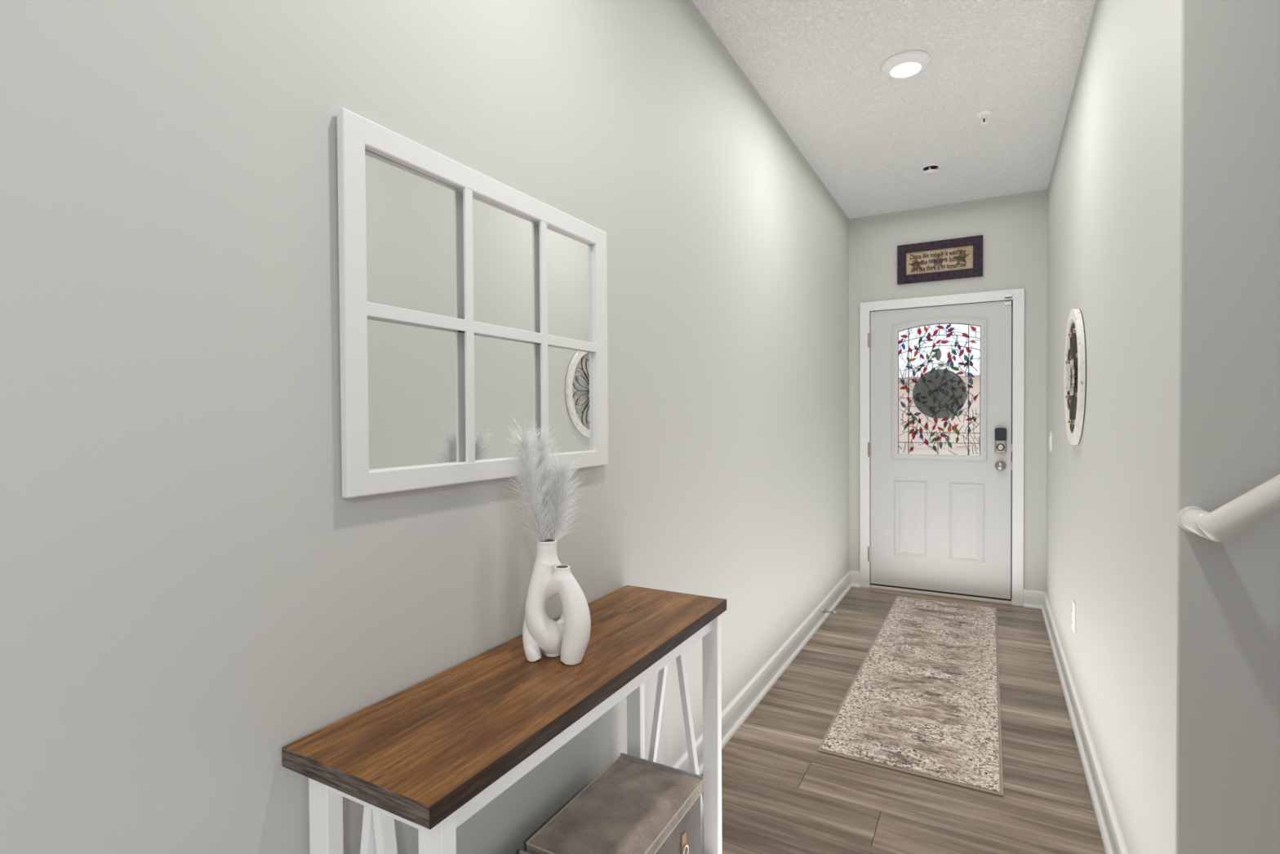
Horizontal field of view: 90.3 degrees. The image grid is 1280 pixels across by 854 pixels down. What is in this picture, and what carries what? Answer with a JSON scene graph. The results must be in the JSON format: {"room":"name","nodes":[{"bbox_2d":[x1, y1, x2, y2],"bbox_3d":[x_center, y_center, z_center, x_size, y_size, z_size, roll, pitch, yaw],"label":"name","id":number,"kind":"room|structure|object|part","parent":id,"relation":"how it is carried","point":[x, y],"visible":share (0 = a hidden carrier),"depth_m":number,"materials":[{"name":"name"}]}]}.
{"room":"entrance hallway","nodes":[
{"label":"entrance hallway","id":0,"kind":"room"},
{"bbox_2d":[0,0,848,853],"bbox_3d":[-0.638,-0.155,0.886,0.120,2.888,9.183,0,1,29],"label":"wall","id":1,"kind":"structure","parent":0,"point":[191,591],"depth_m":0.97,"materials":[{"name":"grey paint"}]},
{"bbox_2d":[336,107,608,497],"bbox_3d":[-0.288,-0.204,1.373,0.022,0.625,0.799,0,1,29],"label":"mirror","id":2,"kind":"object","parent":1,"relation":"attached to","point":[472,305],"visible":0.95,"depth_m":1.25,"materials":[{"name":"white mirror"}]},
{"bbox_3d":[-0.412,-0.335,1.164,0.003,0.273,0.242,0,1,29],"label":"mirror pane","id":3,"kind":"part","parent":2,"relation":"part of","materials":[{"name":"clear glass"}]},
{"bbox_3d":[-0.410,-0.061,1.169,0.003,0.274,0.242,0,1,29],"label":"mirror pane","id":4,"kind":"part","parent":2,"relation":"part of","materials":[{"name":"clear glass"}]},
{"bbox_3d":[-0.291,-0.494,1.361,0.017,0.045,0.709,0,1,29],"label":"rail","id":5,"kind":"part","parent":2,"relation":"part of","materials":[{"name":"white wood"}]},
{"bbox_3d":[-0.288,0.088,1.371,0.017,0.041,0.709,0,1,29],"label":"rail","id":6,"kind":"part","parent":2,"relation":"part of","materials":[{"name":"white wood"}]},
{"bbox_3d":[-0.293,-0.339,1.376,0.003,0.273,0.242,0,1,29],"label":"mirror pane","id":7,"kind":"part","parent":2,"relation":"part of","materials":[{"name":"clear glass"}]},
{"bbox_3d":[-0.292,-0.065,1.380,0.003,0.274,0.242,0,1,29],"label":"mirror pane","id":8,"kind":"part","parent":2,"relation":"part of","materials":[{"name":"clear glass"}]},
{"bbox_3d":[-0.179,-0.343,1.579,0.003,0.273,0.224,0,1,29],"label":"mirror pane","id":9,"kind":"part","parent":2,"relation":"part of","materials":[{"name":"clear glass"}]},
{"bbox_3d":[-0.178,-0.069,1.584,0.003,0.274,0.224,0,1,29],"label":"mirror pane","id":10,"kind":"part","parent":2,"relation":"part of","materials":[{"name":"clear glass"}]},
{"bbox_2d":[671,570,852,775],"bbox_3d":[-0.565,1.213,0.872,0.027,0.112,8.943,0,1,29],"label":"baseboard","id":11,"kind":"structure","parent":1,"relation":"attached to","point":[745,701],"depth_m":3.03,"materials":[{"name":"white paint"}]},
{"bbox_2d":[822,608,836,613],"bbox_3d":[1.181,1.149,3.961,0.084,0.022,0.022,0,1,29],"label":"door stop","id":12,"kind":"object","parent":1,"relation":"attached to","point":[829,611],"visible":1,"depth_m":3.95,"materials":[{"name":"white metal"}]},
{"bbox_2d":[691,0,1095,218],"bbox_3d":[1.247,-1.533,-0.177,4.200,0.120,8.943,0,1,29],"label":"ceiling","id":13,"kind":"structure","parent":0,"point":[868,134],"depth_m":2.84,"materials":[{"name":"white paint"}]},
{"bbox_2d":[881,49,930,78],"bbox_3d":[1.109,-1.501,2.654,0.190,0.034,0.190,0,1,29],"label":"recessed light","id":14,"kind":"object","parent":13,"relation":"in","point":[906,64],"visible":1,"depth_m":2.62,"materials":[{"name":"white plastic"}]},
{"bbox_2d":[890,62,920,77],"bbox_3d":[1.109,-1.491,2.654,0.118,0.014,0.118,0,1,29],"label":"diffuser","id":15,"kind":"object","parent":14,"relation":"attached to","point":[897,69],"depth_m":2.64,"materials":[{"name":"white plastic"}]},
{"bbox_2d":[920,164,941,174],"bbox_3d":[1.727,-1.525,3.780,0.112,0.030,0.112,0,1,29],"label":"sprinkler cover","id":16,"kind":"object","parent":13,"relation":"attached to","point":[931,169],"visible":1,"depth_m":3.77,"materials":[{"name":"white plastic"}]},
{"bbox_3d":[1.727,-1.514,3.781,0.082,0.008,0.082,0,1,29],"label":"plate","id":17,"kind":"part","parent":16,"relation":"part of","materials":[{"name":"white plastic"}]},
{"bbox_2d":[975,109,992,124],"bbox_3d":[1.677,-1.503,3.101,0.076,0.052,0.076,0,1,29],"label":"sprinkler","id":18,"kind":"object","parent":13,"relation":"attached to","point":[983,114],"visible":1,"depth_m":3.09,"materials":[{"name":"white plastic"}]},
{"bbox_2d":[701,586,1106,853],"bbox_3d":[1.272,1.289,-0.117,4.200,0.030,8.977,0,1,29],"label":"floor","id":19,"kind":"structure","parent":0,"point":[781,794],"depth_m":2.24,"materials":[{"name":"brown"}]},
{"bbox_2d":[281,585,726,853],"bbox_3d":[-0.148,0.863,1.323,0.306,0.794,1.024,0,1,29],"label":"console table","id":20,"kind":"object","parent":19,"relation":"on","point":[430,754],"visible":0.94,"depth_m":1.06,"materials":[{"name":"brown wood"}]},
{"bbox_3d":[-0.467,0.885,0.955,0.043,0.765,0.027,0,1,29],"label":"leg","id":21,"kind":"part","parent":20,"relation":"part of","materials":[{"name":"white paint"}]},
{"bbox_3d":[-0.368,0.516,0.893,0.187,0.027,0.025,0,1,29],"label":"rail","id":22,"kind":"part","parent":20,"relation":"part of","materials":[{"name":"white paint"}]},
{"bbox_3d":[-0.265,0.885,0.844,0.043,0.765,0.027,0,1,29],"label":"leg","id":23,"kind":"part","parent":20,"relation":"part of","materials":[{"name":"white paint"}]},
{"bbox_2d":[518,848,531,853],"bbox_3d":[-0.241,1.014,1.109,0.246,0.241,0.402,0,1,29],"label":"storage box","id":24,"kind":"object","parent":20,"relation":"on","point":[521,851],"visible":1,"depth_m":1.33,"materials":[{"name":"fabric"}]},
{"bbox_2d":[524,538,564,657],"bbox_3d":[-0.181,0.348,1.303,0.064,0.236,0.115,1,1,43],"label":"ceramic vase","id":25,"kind":"object","parent":20,"relation":"on","point":[548,633],"visible":0.74,"depth_m":1.27,"materials":[{"name":"white ceramic"}]},
{"bbox_2d":[502,417,558,542],"bbox_3d":[-0.221,0.131,1.279,0.119,0.303,0.118,-1,1,-41],"label":"grass","id":26,"kind":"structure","parent":25,"relation":"in","point":[526,466],"depth_m":1.27,"materials":[{"name":"white plant"}]},
{"bbox_2d":[515,424,565,539],"bbox_3d":[-0.201,0.135,1.329,0.122,0.293,0.107,1,1,43],"label":"grass","id":27,"kind":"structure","parent":25,"relation":"in","point":[543,442],"depth_m":1.32,"materials":[{"name":"white plant"}]},
{"bbox_2d":[536,450,585,541],"bbox_3d":[-0.165,0.166,1.323,0.114,0.232,0.108,0,1,-8],"label":"grass","id":28,"kind":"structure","parent":25,"relation":"in","point":[562,477],"depth_m":1.31,"materials":[{"name":"white plant"}]},
{"bbox_2d":[522,564,591,665],"bbox_3d":[-0.171,0.372,1.277,0.148,0.188,0.067,0,1,21],"label":"ceramic vase","id":29,"kind":"object","parent":20,"relation":"on","point":[576,614],"visible":0.77,"depth_m":1.25,"materials":[{"name":"white ceramic"}]},
{"bbox_3d":[-0.041,0.515,1.252,0.016,0.040,0.917,0,1,29],"label":"rail","id":30,"kind":"part","parent":20,"relation":"part of","materials":[{"name":"white paint"}]},
{"bbox_2d":[525,752,703,853],"bbox_3d":[-0.039,1.002,1.476,0.246,0.251,0.402,0,1,29],"label":"storage box","id":31,"kind":"object","parent":20,"relation":"on","point":[637,805],"visible":1,"depth_m":1.46,"materials":[{"name":"beige fabric"}]},
{"bbox_3d":[-0.012,0.869,1.782,0.043,0.765,0.027,0,1,29],"label":"leg","id":32,"kind":"part","parent":20,"relation":"part of","materials":[{"name":"white paint"}]},
{"bbox_3d":[0.190,0.869,1.671,0.043,0.765,0.027,0,1,29],"label":"leg","id":33,"kind":"part","parent":20,"relation":"part of","materials":[{"name":"white paint"}]},
{"bbox_2d":[817,595,1003,795],"bbox_3d":[1.514,1.212,3.309,0.618,0.010,2.356,0,1,29],"label":"runner rug","id":34,"kind":"object","parent":19,"relation":"on","point":[923,700],"visible":1,"depth_m":2.83,"materials":[{"name":"beige carpet"}]},
{"bbox_2d":[870,584,1011,604],"bbox_3d":[2.133,1.184,4.554,0.908,0.020,0.132,0,1,29],"label":"threshold","id":35,"kind":"object","parent":19,"relation":"on","point":[879,587],"visible":0.64,"depth_m":4.48,"materials":[{"name":"beige"}]},
{"bbox_2d":[848,189,1047,591],"bbox_3d":[2.146,-0.230,4.526,1.252,2.888,0.120,0,1,29],"label":"wall","id":36,"kind":"structure","parent":0,"point":[1013,228],"depth_m":4.32,"materials":[{"name":"grey paint"}]},
{"bbox_2d":[850,570,859,586],"bbox_3d":[1.612,1.138,4.762,0.066,0.112,0.027,0,1,29],"label":"baseboard","id":37,"kind":"structure","parent":36,"relation":"attached to","point":[855,575],"depth_m":4.76,"materials":[{"name":"white paint"}]},
{"bbox_2d":[859,311,870,587],"bbox_3d":[1.668,0.170,4.718,0.069,2.047,0.017,0,1,29],"label":"trim","id":38,"kind":"structure","parent":36,"relation":"attached to","point":[864,317],"depth_m":4.71,"materials":[{"name":"white paint"}]},
{"bbox_2d":[897,235,982,284],"bbox_3d":[2.092,-1.165,4.454,0.542,0.276,0.022,0,1,29],"label":"framed piece","id":39,"kind":"object","parent":36,"relation":"attached to","point":[961,257],"visible":1,"depth_m":4.44,"materials":[{"name":"paint"}]},
{"bbox_2d":[907,257,923,271],"bbox_3d":[1.965,-1.157,4.527,0.110,0.108,0.001,0,1,29],"label":"print","id":40,"kind":"object","parent":39,"relation":"attached to","point":[915,266],"depth_m":4.53},
{"bbox_2d":[930,253,946,266],"bbox_3d":[2.090,-1.163,4.458,0.110,0.106,0.001,0,1,29],"label":"print","id":41,"kind":"object","parent":39,"relation":"attached to","point":[937,258],"depth_m":4.46},
{"bbox_2d":[951,250,969,263],"bbox_3d":[2.215,-1.171,4.390,0.110,0.106,0.001,0,1,29],"label":"print","id":42,"kind":"object","parent":39,"relation":"attached to","point":[962,255],"depth_m":4.39},
{"bbox_2d":[867,300,1012,600],"bbox_3d":[2.091,0.163,4.483,0.923,2.024,0.116,0,1,29],"label":"door","id":43,"kind":"structure","parent":36,"relation":"in","point":[940,523],"depth_m":4.49,"materials":[{"name":"white paint"},{"name":"multicolored stained glass"},{"name":"satin nickel"}]},
{"bbox_3d":[1.949,0.659,4.582,0.220,0.536,0.008,0,1,29],"label":"raised panel","id":44,"kind":"part","parent":43,"relation":"part of","materials":[{"name":"grey paint"}]},
{"bbox_3d":[2.098,-0.266,4.479,0.606,1.001,0.012,0,1,29],"label":"glass frame","id":45,"kind":"part","parent":43,"relation":"part of","materials":[{"name":"grey paint"}]},
{"bbox_2d":[912,348,967,418],"bbox_3d":[2.136,-0.311,4.539,0.352,0.502,0.022,0,1,29],"label":"door sign","id":46,"kind":"object","parent":43,"relation":"attached to","point":[922,388],"visible":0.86,"depth_m":4.53,"materials":[{"name":"grey"}]},
{"bbox_3d":[2.264,0.660,4.409,0.218,0.536,0.008,0,1,29],"label":"raised panel","id":47,"kind":"part","parent":43,"relation":"part of","materials":[{"name":"grey paint"}]},
{"bbox_3d":[2.424,0.263,4.277,0.066,0.066,0.072,0,1,29],"label":"knob","id":48,"kind":"part","parent":43,"relation":"part of","materials":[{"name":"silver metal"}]},
{"bbox_3d":[2.434,0.091,4.294,0.068,0.166,0.026,0,1,29],"label":"deadbolt plate","id":49,"kind":"part","parent":43,"relation":"part of","materials":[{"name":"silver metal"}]},
{"bbox_2d":[1004,293,1012,305],"bbox_3d":[2.462,-0.854,4.255,0.047,0.068,0.032,0,1,29],"label":"sensor","id":50,"kind":"object","parent":43,"relation":"attached to","point":[1006,295],"visible":1,"depth_m":4.25,"materials":[{"name":"white plastic"}]},
{"bbox_2d":[870,299,1013,584],"bbox_3d":[2.130,0.161,4.542,0.948,2.066,0.120,0,1,29],"label":"door frame","id":51,"kind":"structure","parent":36,"relation":"attached to","point":[1008,300],"depth_m":4.49,"materials":[{"name":"white paint"}]},
{"bbox_2d":[859,288,1024,311],"bbox_3d":[2.089,-0.885,4.466,1.046,0.066,0.017,0,1,29],"label":"trim","id":52,"kind":"structure","parent":36,"relation":"attached to","point":[995,295],"depth_m":4.44,"materials":[{"name":"white paint"}]},
{"bbox_2d":[1010,300,1013,599],"bbox_3d":[2.126,0.159,4.537,0.912,2.030,0.008,0,1,29],"label":"strip","id":53,"kind":"object","parent":36,"relation":"attached to","point":[1011,300],"visible":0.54,"depth_m":4.32,"materials":[{"name":"grey"}]},
{"bbox_2d":[1011,298,1024,606],"bbox_3d":[2.524,0.173,4.247,0.067,2.047,0.017,0,1,29],"label":"trim","id":54,"kind":"structure","parent":36,"relation":"attached to","point":[1018,333],"depth_m":4.24,"materials":[{"name":"white paint"}]},
{"bbox_2d":[1023,589,1043,608],"bbox_3d":[2.607,1.141,4.215,0.113,0.112,0.027,0,1,29],"label":"baseboard","id":55,"kind":"structure","parent":36,"relation":"attached to","point":[1032,598],"depth_m":4.21,"materials":[{"name":"white paint"}]},
{"bbox_2d":[1045,0,1167,853],"bbox_3d":[1.973,-0.201,2.787,0.120,2.888,3.334,0,1,29],"label":"wall","id":56,"kind":"structure","parent":0,"point":[1106,189],"depth_m":1.89,"materials":[{"name":"grey paint"}]},
{"bbox_2d":[1048,431,1052,451],"bbox_3d":[2.474,0.088,3.834,0.010,0.118,0.070,0,1,29],"label":"light switch","id":57,"kind":"object","parent":56,"relation":"attached to","point":[1051,433],"visible":1,"depth_m":3.80,"materials":[{"name":"white plastic"}]},
{"bbox_2d":[1071,600,1075,633],"bbox_3d":[1.889,0.825,2.772,0.009,0.127,0.074,0,1,29],"label":"wall outlet","id":58,"kind":"object","parent":56,"relation":"attached to","point":[1073,605],"visible":1,"depth_m":2.75,"materials":[{"name":"white plastic"}]},
{"bbox_2d":[1063,308,1086,444],"bbox_3d":[1.839,-0.211,2.706,0.036,0.574,0.574,0,1,29],"label":"wall medallion","id":59,"kind":"object","parent":56,"relation":"attached to","point":[1075,353],"visible":1,"depth_m":2.63,"materials":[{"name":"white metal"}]},
{"bbox_2d":[1040,591,1128,853],"bbox_3d":[1.859,1.169,2.739,0.027,0.112,3.334,0,1,29],"label":"baseboard","id":60,"kind":"structure","parent":56,"relation":"attached to","point":[1113,842],"depth_m":2.30,"materials":[{"name":"white paint"}]},
{"bbox_2d":[1160,0,1279,853],"bbox_3d":[2.381,-0.168,0.593,2.948,2.888,0.120,0,1,29],"label":"wall","id":61,"kind":"structure","parent":0,"point":[1220,708],"depth_m":1.22,"materials":[{"name":"grey paint"}]},
{"bbox_2d":[1176,474,1279,542],"bbox_3d":[2.037,-0.714,0.632,2.309,1.849,0.122,0,1,29],"label":"handrail","id":62,"kind":"object","parent":61,"relation":"attached to","point":[1260,503],"visible":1,"depth_m":1.13,"materials":[{"name":"white paint"}]},
{"label":"outside","id":63,"kind":"structure","parent":0,"visible":0},
{"bbox_2d":[898,447,979,455],"bbox_3d":[22.115,0.654,42.149,120.000,0.130,84.857,0,1,29],"label":"ground","id":64,"kind":"structure","parent":63,"point":[944,451],"depth_m":24.56,"materials":[{"name":"beige"}]},
{"bbox_2d":[898,360,980,448],"bbox_3d":[12.059,-1.150,32.153,25.000,3.920,9.200,0,1,29],"label":"house","id":65,"kind":"structure","parent":64,"relation":"on","point":[975,389],"depth_m":27.39,"materials":[{"name":"beige"}]}
]}

